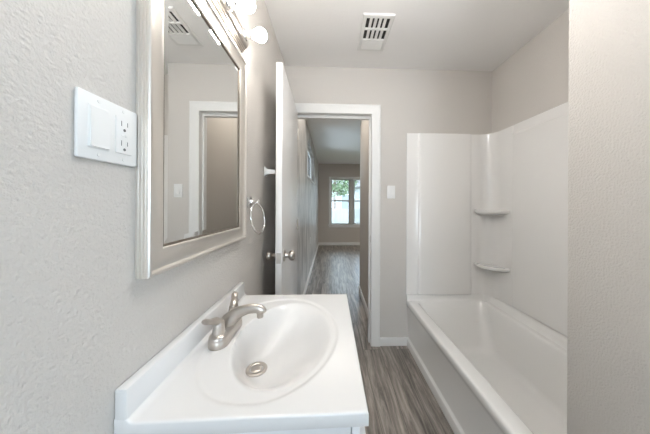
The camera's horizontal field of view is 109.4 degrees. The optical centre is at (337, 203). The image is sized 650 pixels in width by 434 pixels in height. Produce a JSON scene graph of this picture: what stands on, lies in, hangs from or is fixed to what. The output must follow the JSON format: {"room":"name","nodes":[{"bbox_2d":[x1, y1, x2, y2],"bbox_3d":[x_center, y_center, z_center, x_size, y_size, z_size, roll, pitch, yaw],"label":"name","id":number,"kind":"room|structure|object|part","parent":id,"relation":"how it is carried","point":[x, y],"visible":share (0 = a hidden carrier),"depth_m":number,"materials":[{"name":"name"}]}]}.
{"room":"bathroom","nodes":[
{"label":"bathroom","id":0,"kind":"room"},
{"bbox_2d":[0,0,284,433],"bbox_3d":[-0.481,0.025,-0.454,0.208,2.440,5.127,0,0,-2],"label":"wall","id":1,"kind":"structure","parent":0,"point":[77,322],"depth_m":0.36,"materials":[{"name":"grey paint"}]},
{"bbox_2d":[74,87,136,166],"bbox_3d":[-0.400,-0.126,0.406,0.011,0.108,0.110,0,0,-2],"label":"switch plate","id":2,"kind":"object","parent":1,"relation":"attached to","point":[104,130],"visible":1,"depth_m":0.39,"materials":[{"name":"white plastic"}]},
{"bbox_3d":[-0.399,-0.126,0.383,0.003,0.070,0.035,0,0,-2],"label":"switch frame","id":3,"kind":"part","parent":2,"relation":"part of","materials":[{"name":"white plastic"}]},
{"bbox_2d":[115,115,131,155],"bbox_3d":[-0.401,-0.126,0.429,0.004,0.067,0.034,0,0,-2],"label":"outlet","id":4,"kind":"object","parent":2,"relation":"attached to","point":[123,123],"depth_m":0.43,"materials":[{"name":"white plastic"}]},
{"bbox_2d":[115,282,243,420],"bbox_3d":[-0.407,0.376,0.711,0.022,0.072,0.583,0,0,-2],"label":"backsplash","id":5,"kind":"structure","parent":1,"relation":"attached to","point":[136,389],"depth_m":0.52,"materials":[{"name":"white stone"}]},
{"bbox_2d":[135,0,246,278],"bbox_3d":[-0.403,-0.230,0.736,0.027,0.763,0.546,0,0,-2],"label":"framed mirror","id":6,"kind":"object","parent":1,"relation":"attached to","point":[191,168],"visible":1,"depth_m":0.60,"materials":[{"name":"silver metal"}]},
{"bbox_2d":[164,0,238,243],"bbox_3d":[-0.406,-0.230,0.736,0.006,0.645,0.428,0,0,-2],"label":"mirror glass","id":7,"kind":"object","parent":6,"relation":"attached to","point":[201,74],"depth_m":0.66,"materials":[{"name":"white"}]},
{"bbox_2d":[211,0,266,52],"bbox_3d":[-0.353,-0.710,0.741,0.122,0.092,0.555,0,0,-2],"label":"vanity light","id":8,"kind":"object","parent":1,"relation":"attached to","point":[226,9],"visible":1,"depth_m":0.87,"materials":[{"name":"silver metal"}]},
{"bbox_3d":[-0.398,-0.710,0.739,0.032,0.092,0.555,0,0,-2],"label":"plate","id":9,"kind":"part","parent":8,"relation":"part of","materials":[{"name":"silver metal"}]},
{"bbox_2d":[226,0,239,11],"bbox_3d":[-0.372,-0.710,0.815,0.035,0.048,0.048,0,0,-2],"label":"socket","id":10,"kind":"object","parent":8,"relation":"attached to","point":[231,5],"depth_m":0.81,"materials":[{"name":"silver metal"}]},
{"bbox_3d":[-0.335,-0.710,0.817,0.080,0.054,0.054,0,0,-2],"label":"light bulb","id":11,"kind":"part","parent":8,"relation":"part of","materials":[{"name":"white glass"}]},
{"bbox_2d":[243,28,253,41],"bbox_3d":[-0.377,-0.710,0.967,0.035,0.048,0.048,0,0,-2],"label":"socket","id":12,"kind":"object","parent":8,"relation":"attached to","point":[247,34],"depth_m":0.95,"materials":[{"name":"silver metal"}]},
{"bbox_3d":[-0.340,-0.710,0.969,0.080,0.054,0.054,0,0,-2],"label":"light bulb","id":13,"kind":"part","parent":8,"relation":"part of","materials":[{"name":"white glass"}]},
{"bbox_2d":[247,197,264,233],"bbox_3d":[-0.400,0.056,1.109,0.063,0.178,0.148,0,0,-2],"label":"towel ring","id":14,"kind":"object","parent":1,"relation":"attached to","point":[250,203],"visible":1,"depth_m":1.10,"materials":[{"name":"silver metal"}]},
{"bbox_2d":[264,167,275,176],"bbox_3d":[-0.409,-0.192,1.387,0.062,0.056,0.044,0,0,-2],"label":"peg","id":15,"kind":"object","parent":1,"relation":"attached to","point":[266,171],"visible":1,"depth_m":1.37,"materials":[{"name":"white plastic"}]},
{"bbox_2d":[297,119,318,294],"bbox_3d":[-0.630,0.024,4.494,0.255,2.440,4.773,0,0,-2],"label":"wall","id":16,"kind":"structure","parent":0,"point":[307,192],"depth_m":3.26,"materials":[{"name":"beige paint"}]},
{"bbox_2d":[303,242,318,294],"bbox_3d":[-0.501,1.202,4.499,0.014,0.085,4.773,0,0,-2],"label":"baseboard","id":17,"kind":"structure","parent":16,"relation":"attached to","point":[308,278],"depth_m":3.88,"materials":[{"name":"white paint"}]},
{"bbox_2d":[307,150,314,184],"bbox_3d":[-0.534,-0.703,4.244,0.112,0.585,1.520,0,0,-2],"label":"window","id":18,"kind":"structure","parent":16,"relation":"in","point":[309,155],"depth_m":4.70,"materials":[{"name":"white paint"}]},
{"bbox_3d":[-0.570,-0.716,4.243,0.003,0.490,1.390,0,0,-2],"label":"pane","id":19,"kind":"part","parent":18,"relation":"part of","materials":[{"name":"clear glass"}]},
{"bbox_3d":[-0.570,-0.716,4.243,0.040,0.560,1.460,0,0,-2],"label":"sash","id":20,"kind":"part","parent":18,"relation":"part of","materials":[{"name":"white paint"}]},
{"bbox_2d":[318,164,359,241],"bbox_3d":[1.605,0.035,7.035,4.900,2.440,0.150,0,0,-2],"label":"wall","id":21,"kind":"structure","parent":0,"point":[326,233],"depth_m":6.89,"materials":[{"name":"beige paint"}]},
{"bbox_2d":[319,242,359,244],"bbox_3d":[1.687,1.213,6.956,4.531,0.085,0.014,0,0,-2],"label":"baseboard","id":22,"kind":"structure","parent":21,"relation":"attached to","point":[320,243],"depth_m":6.89,"materials":[{"name":"white paint"}]},
{"bbox_2d":[328,177,359,226],"bbox_3d":[0.468,-0.046,6.945,1.530,1.520,0.138,0,0,-2],"label":"window","id":23,"kind":"structure","parent":21,"relation":"in","point":[351,200],"depth_m":6.94,"materials":[{"name":"white paint"}]},
{"bbox_3d":[0.067,-0.063,6.971,0.580,1.380,0.058,0,0,-2],"label":"sash","id":24,"kind":"part","parent":23,"relation":"part of","materials":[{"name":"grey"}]},
{"bbox_3d":[0.466,0.644,6.923,1.530,0.030,0.095,0,0,-2],"label":"sill","id":25,"kind":"part","parent":23,"relation":"part of","materials":[{"name":"white paint"}]},
{"bbox_2d":[353,179,359,224],"bbox_3d":[0.796,-0.059,6.936,0.705,1.375,0.028,0,0,-2],"label":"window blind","id":26,"kind":"object","parent":23,"relation":"attached to","point":[356,206],"visible":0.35,"depth_m":6.92,"materials":[{"name":"white plastic"}]},
{"bbox_3d":[0.812,-0.059,6.997,0.690,1.380,0.058,0,0,-2],"label":"sash","id":27,"kind":"part","parent":23,"relation":"part of","materials":[{"name":"grey"}]},
{"bbox_2d":[360,120,368,306],"bbox_3d":[2.268,0.038,2.779,3.872,2.440,1.143,0,0,-2],"label":"wall","id":28,"kind":"structure","parent":0,"point":[364,124],"depth_m":2.87,"materials":[{"name":"beige paint"}]},
{"bbox_2d":[359,285,367,317],"bbox_3d":[0.321,1.206,2.712,0.014,0.085,1.143,0,0,-2],"label":"baseboard","id":29,"kind":"structure","parent":28,"relation":"attached to","point":[360,291],"depth_m":2.80,"materials":[{"name":"white paint"}]},
{"bbox_2d":[305,245,453,433],"bbox_3d":[1.774,1.306,2.038,4.900,0.100,10.150,0,0,-2],"label":"floor","id":30,"kind":"structure","parent":0,"point":[399,399],"depth_m":1.71,"materials":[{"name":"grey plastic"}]},
{"bbox_2d":[229,426,365,433],"bbox_3d":[-0.171,0.841,0.726,0.497,0.811,0.558,0,0,-2],"label":"vanity cabinet","id":31,"kind":"object","parent":30,"relation":"on","point":[345,430],"visible":0.05,"depth_m":0.45,"materials":[{"name":"white paint"}]},
{"bbox_2d":[114,282,368,433],"bbox_3d":[-0.185,0.439,0.725,0.468,0.196,0.598,0,0,-2],"label":"sink","id":32,"kind":"object","parent":31,"relation":"in","point":[296,366],"visible":0.89,"depth_m":0.53,"materials":[{"name":"white ceramic"}]},
{"bbox_2d":[201,292,266,350],"bbox_3d":[-0.296,0.357,0.712,0.148,0.097,0.204,0,0,-2],"label":"faucet","id":33,"kind":"object","parent":32,"relation":"on","point":[225,328],"visible":1,"depth_m":0.69,"materials":[{"name":"silver metal"}]},
{"bbox_3d":[-0.343,0.342,0.643,0.041,0.066,0.072,0,0,6],"label":"handle","id":34,"kind":"part","parent":33,"relation":"part of","materials":[{"name":"silver metal"}]},
{"bbox_3d":[-0.348,0.342,0.777,0.041,0.066,0.072,0,0,-10],"label":"handle","id":35,"kind":"part","parent":33,"relation":"part of","materials":[{"name":"silver metal"}]},
{"bbox_3d":[-0.296,0.350,0.712,0.148,0.082,0.048,0,0,-2],"label":"spout","id":36,"kind":"part","parent":33,"relation":"part of","materials":[{"name":"silver metal"}]},
{"bbox_3d":[0.024,0.792,0.732,0.016,0.711,0.558,0,0,-2],"label":"frame","id":37,"kind":"part","parent":31,"relation":"part of","materials":[{"name":"white paint"}]},
{"bbox_3d":[0.045,0.807,0.609,0.017,0.630,0.245,0,0,-2],"label":"cabinet door","id":38,"kind":"part","parent":31,"relation":"part of","materials":[{"name":"white paint"}]},
{"bbox_2d":[406,294,566,433],"bbox_3d":[1.008,1.027,1.370,0.766,0.449,1.353,0,0,-2],"label":"bathtub","id":39,"kind":"object","parent":30,"relation":"on","point":[490,367],"visible":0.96,"depth_m":1.48,"materials":[{"name":"white plastic"}]},
{"bbox_2d":[285,66,491,336],"bbox_3d":[0.529,0.030,2.089,1.987,2.440,0.115,0,0,-2],"label":"wall","id":40,"kind":"structure","parent":0,"point":[410,100],"depth_m":2.03,"materials":[{"name":"grey paint"}]},
{"bbox_2d":[295,103,380,346],"bbox_3d":[-0.048,0.190,2.059,0.832,2.113,0.136,0,0,-2],"label":"door frame","id":41,"kind":"structure","parent":40,"relation":"attached to","point":[314,111],"depth_m":2.01,"materials":[{"name":"white paint"}]},
{"bbox_2d":[266,62,298,294],"bbox_3d":[-0.342,0.226,1.630,0.161,2.018,0.734,0,0,-2],"label":"door","id":42,"kind":"structure","parent":41,"relation":"in","point":[287,131],"depth_m":1.36,"materials":[{"name":"white paint"}]},
{"bbox_3d":[-0.381,0.300,1.331,0.064,0.068,0.068,0,0,-2],"label":"knob","id":43,"kind":"part","parent":42,"relation":"part of","materials":[{"name":"silver metal"}]},
{"bbox_3d":[-0.329,0.302,1.272,0.025,0.058,0.004,0,0,-3],"label":"latch plate","id":44,"kind":"part","parent":42,"relation":"part of","materials":[{"name":"silver metal"}]},
{"bbox_3d":[-0.284,0.301,1.336,0.064,0.068,0.068,0,0,-2],"label":"knob","id":45,"kind":"part","parent":42,"relation":"part of","materials":[{"name":"silver metal"}]},
{"bbox_2d":[387,186,394,198],"bbox_3d":[0.468,-0.103,2.024,0.070,0.114,0.012,0,0,-2],"label":"light switch","id":46,"kind":"object","parent":40,"relation":"attached to","point":[390,189],"visible":1,"depth_m":2.02,"materials":[{"name":"white plastic"}]},
{"bbox_2d":[380,337,407,345],"bbox_3d":[0.489,1.213,2.024,0.250,0.072,0.013,0,0,-2],"label":"baseboard","id":47,"kind":"structure","parent":40,"relation":"attached to","point":[384,341],"depth_m":2.02,"materials":[{"name":"white paint"}]},
{"bbox_2d":[264,0,568,163],"bbox_3d":[1.786,-1.234,2.038,4.900,0.100,10.150,0,0,-2],"label":"ceiling","id":48,"kind":"structure","parent":0,"point":[462,35],"depth_m":1.61,"materials":[{"name":"white paint"}]},
{"bbox_2d":[357,13,395,50],"bbox_3d":[0.255,-1.186,1.613,0.205,0.011,0.346,0,0,-2],"label":"ceiling vent","id":49,"kind":"object","parent":48,"relation":"in","point":[375,29],"visible":1,"depth_m":1.58,"materials":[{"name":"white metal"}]},
{"bbox_2d":[492,9,568,132],"bbox_3d":[1.472,0.034,1.386,0.150,2.440,1.357,0,0,-2],"label":"wall","id":50,"kind":"structure","parent":0,"point":[534,80],"depth_m":1.63,"materials":[{"name":"grey paint"}]},
{"bbox_2d":[406,101,568,336],"bbox_3d":[1.012,0.091,1.371,0.770,1.422,1.352,0,0,-2],"label":"tub surround","id":51,"kind":"object","parent":50,"relation":"attached to","point":[487,214],"visible":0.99,"depth_m":1.97,"materials":[{"name":"white plastic"}]},
{"bbox_3d":[0.894,0.091,2.030,0.582,1.422,0.027,0,0,-2],"label":"panel","id":52,"kind":"part","parent":51,"relation":"part of","materials":[{"name":"white plastic"}]},
{"bbox_2d":[474,262,509,271],"bbox_3d":[1.281,0.540,1.933,0.159,0.044,0.220,0,0,-2],"label":"corner shelf","id":53,"kind":"object","parent":51,"relation":"attached to","point":[490,266],"depth_m":1.93,"materials":[{"name":"white plastic"}]},
{"bbox_2d":[474,209,509,214],"bbox_3d":[1.283,0.073,1.933,0.159,0.044,0.220,0,0,-2],"label":"corner shelf","id":54,"kind":"object","parent":51,"relation":"attached to","point":[476,211],"depth_m":1.89,"materials":[{"name":"white plastic"}]},
{"bbox_3d":[1.283,0.096,1.929,0.188,1.416,0.258,0,0,-2],"label":"corner panel","id":55,"kind":"part","parent":51,"relation":"part of","materials":[{"name":"white plastic"}]},
{"bbox_3d":[1.390,0.092,1.255,0.022,1.420,1.093,0,0,-2],"label":"panel","id":56,"kind":"part","parent":51,"relation":"part of","materials":[{"name":"white plastic"}]},
{"bbox_2d":[567,0,649,433],"bbox_3d":[1.133,0.033,0.417,0.895,2.440,0.555,0,0,-2],"label":"wall","id":57,"kind":"structure","parent":0,"point":[608,310],"depth_m":0.58,"materials":[{"name":"grey paint"}]},
{"label":"outside","id":58,"kind":"structure","parent":0,"visible":0},
{"bbox_3d":[1.167,1.653,23.655,32.000,0.100,32.800,0,0,-2],"label":"ground","id":59,"kind":"structure","parent":58,"visible":0},
{"bbox_2d":[332,180,356,208],"bbox_3d":[-0.174,-0.524,14.507,3.057,4.253,2.484,0,0,-2],"label":"leafy tree","id":60,"kind":"object","parent":59,"relation":"on","point":[335,190],"visible":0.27,"depth_m":14.17,"materials":[{"name":"green plant"}]},
{"bbox_2d":[332,208,359,222],"bbox_3d":[1.173,0.928,12.123,11.200,1.350,0.150,0,0,-2],"label":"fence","id":61,"kind":"object","parent":59,"relation":"on","point":[339,215],"visible":0.05,"depth_m":12.02,"materials":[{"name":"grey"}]},
{"bbox_2d":[332,180,359,208],"bbox_3d":[0.700,-0.725,23.038,16.000,4.650,7.000,0,0,-2],"label":"house","id":62,"kind":"structure","parent":59,"relation":"on","point":[340,204],"depth_m":20.00,"materials":[{"name":"grey"}]},
{"bbox_3d":[0.853,-0.149,20.002,1.100,1.200,0.010,0,0,-2],"label":"pane","id":63,"kind":"part","parent":62,"relation":"part of","materials":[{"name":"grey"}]}
]}

